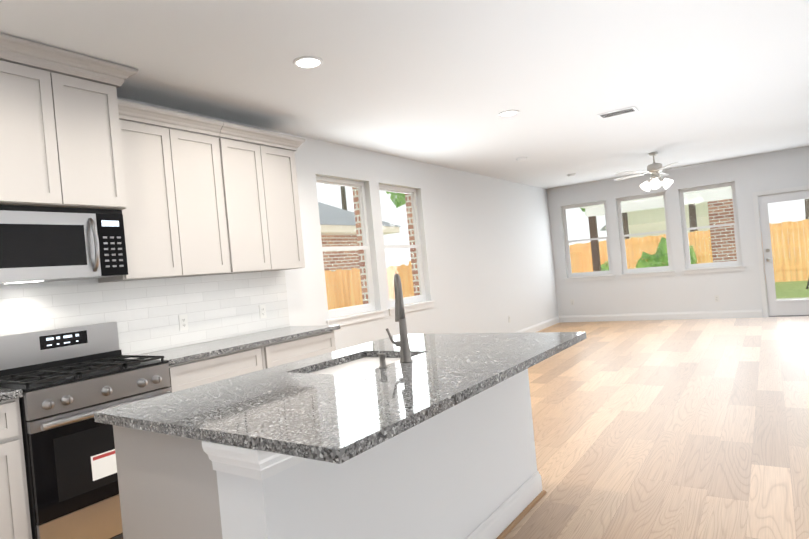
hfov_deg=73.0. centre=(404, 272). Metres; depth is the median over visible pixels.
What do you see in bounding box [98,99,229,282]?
upper cabinet
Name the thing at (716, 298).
outlet
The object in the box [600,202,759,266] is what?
house
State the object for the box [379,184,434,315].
kitchen window
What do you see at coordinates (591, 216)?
covered patio
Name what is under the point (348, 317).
kitchen window
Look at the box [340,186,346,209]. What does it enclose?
tree
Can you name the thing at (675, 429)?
floor
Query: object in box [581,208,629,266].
tree
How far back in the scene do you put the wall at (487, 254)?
7.47 m
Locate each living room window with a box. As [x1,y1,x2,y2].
[562,200,614,281]
[617,192,675,278]
[679,182,745,273]
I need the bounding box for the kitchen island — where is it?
[94,366,546,538]
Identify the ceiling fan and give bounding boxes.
[613,152,706,191]
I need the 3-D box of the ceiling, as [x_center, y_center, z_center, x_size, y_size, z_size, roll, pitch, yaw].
[1.844,-1.623,3.483,7.600,0.080,14.800,-5,0,34]
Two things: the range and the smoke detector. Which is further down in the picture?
the range
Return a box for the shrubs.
[601,237,696,272]
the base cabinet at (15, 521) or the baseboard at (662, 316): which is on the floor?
the base cabinet at (15, 521)
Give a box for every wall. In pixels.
[0,97,558,354]
[352,187,419,311]
[547,146,808,316]
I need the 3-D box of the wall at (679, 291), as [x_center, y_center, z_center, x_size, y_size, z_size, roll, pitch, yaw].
[5.896,-0.595,9.363,7.100,2.740,0.150,-5,0,34]
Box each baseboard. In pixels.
[514,316,559,332]
[559,310,761,321]
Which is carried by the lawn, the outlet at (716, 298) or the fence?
the fence
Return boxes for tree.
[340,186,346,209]
[386,191,405,207]
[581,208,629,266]
[688,204,697,255]
[804,199,808,223]
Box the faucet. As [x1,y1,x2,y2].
[374,274,413,365]
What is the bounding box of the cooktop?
[0,355,168,391]
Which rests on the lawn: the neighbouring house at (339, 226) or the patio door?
the neighbouring house at (339, 226)
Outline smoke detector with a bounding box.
[516,157,526,161]
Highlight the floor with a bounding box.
[111,316,808,538]
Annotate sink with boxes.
[298,354,393,373]
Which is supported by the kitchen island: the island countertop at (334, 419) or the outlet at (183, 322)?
the island countertop at (334, 419)
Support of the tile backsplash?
attached to the wall at (487, 254)
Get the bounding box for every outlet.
[178,314,187,330]
[259,305,266,318]
[714,295,718,301]
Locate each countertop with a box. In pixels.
[0,388,22,401]
[94,332,585,465]
[125,325,339,365]
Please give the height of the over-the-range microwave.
0.407 m
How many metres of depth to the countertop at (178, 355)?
3.97 m
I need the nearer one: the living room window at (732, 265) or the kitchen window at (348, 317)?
the kitchen window at (348, 317)
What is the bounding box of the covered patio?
[579,186,808,311]
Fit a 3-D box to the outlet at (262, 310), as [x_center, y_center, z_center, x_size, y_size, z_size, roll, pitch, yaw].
[-1.227,0.342,4.731,0.008,0.115,0.070,-5,0,34]
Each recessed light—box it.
[293,56,322,68]
[498,110,518,116]
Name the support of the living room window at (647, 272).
in the wall at (679, 291)
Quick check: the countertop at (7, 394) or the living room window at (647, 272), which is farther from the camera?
the living room window at (647, 272)
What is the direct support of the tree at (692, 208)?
on the lawn
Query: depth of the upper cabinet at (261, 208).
4.40 m
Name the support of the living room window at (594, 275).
in the wall at (679, 291)
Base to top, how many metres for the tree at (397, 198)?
9.696 m
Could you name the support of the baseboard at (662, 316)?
attached to the wall at (679, 291)
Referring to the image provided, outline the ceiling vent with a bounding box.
[597,106,637,118]
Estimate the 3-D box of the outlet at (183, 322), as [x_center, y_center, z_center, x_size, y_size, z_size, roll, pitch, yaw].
[-1.654,0.378,4.092,0.008,0.115,0.070,-5,0,34]
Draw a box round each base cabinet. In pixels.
[0,398,31,538]
[168,346,262,392]
[261,330,335,368]
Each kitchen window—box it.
[316,176,385,325]
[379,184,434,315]
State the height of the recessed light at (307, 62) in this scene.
0.010 m
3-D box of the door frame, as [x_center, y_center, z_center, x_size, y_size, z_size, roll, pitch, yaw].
[6.411,-0.329,9.023,0.964,2.117,0.169,-5,0,34]
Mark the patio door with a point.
(788, 307)
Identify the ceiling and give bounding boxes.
[0,0,808,188]
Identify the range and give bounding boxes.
[0,321,170,538]
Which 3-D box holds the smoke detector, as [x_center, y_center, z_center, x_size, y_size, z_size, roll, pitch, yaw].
[1.619,-1.551,7.539,0.150,0.036,0.150,-5,0,34]
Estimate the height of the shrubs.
2.081 m
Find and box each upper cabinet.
[0,33,137,209]
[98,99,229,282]
[206,122,304,275]
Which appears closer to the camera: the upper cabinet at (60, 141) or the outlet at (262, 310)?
the upper cabinet at (60, 141)
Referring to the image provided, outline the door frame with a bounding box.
[752,185,808,316]
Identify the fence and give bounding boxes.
[325,219,808,317]
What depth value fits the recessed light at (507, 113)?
5.16 m
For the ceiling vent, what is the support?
in the ceiling
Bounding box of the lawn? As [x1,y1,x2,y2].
[766,258,808,298]
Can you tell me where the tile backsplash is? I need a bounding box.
[0,270,289,354]
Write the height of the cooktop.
0.042 m
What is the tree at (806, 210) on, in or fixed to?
on the lawn
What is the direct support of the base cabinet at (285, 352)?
on the floor
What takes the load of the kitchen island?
on the floor
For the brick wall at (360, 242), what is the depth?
6.31 m
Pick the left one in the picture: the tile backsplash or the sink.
the tile backsplash
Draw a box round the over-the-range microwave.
[0,205,127,284]
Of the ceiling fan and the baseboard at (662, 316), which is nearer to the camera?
the ceiling fan
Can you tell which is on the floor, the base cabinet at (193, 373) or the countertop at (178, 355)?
the base cabinet at (193, 373)
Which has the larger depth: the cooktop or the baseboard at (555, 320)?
the baseboard at (555, 320)
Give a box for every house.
[318,202,401,271]
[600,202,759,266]
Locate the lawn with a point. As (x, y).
(793, 293)
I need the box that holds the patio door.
[758,190,808,315]

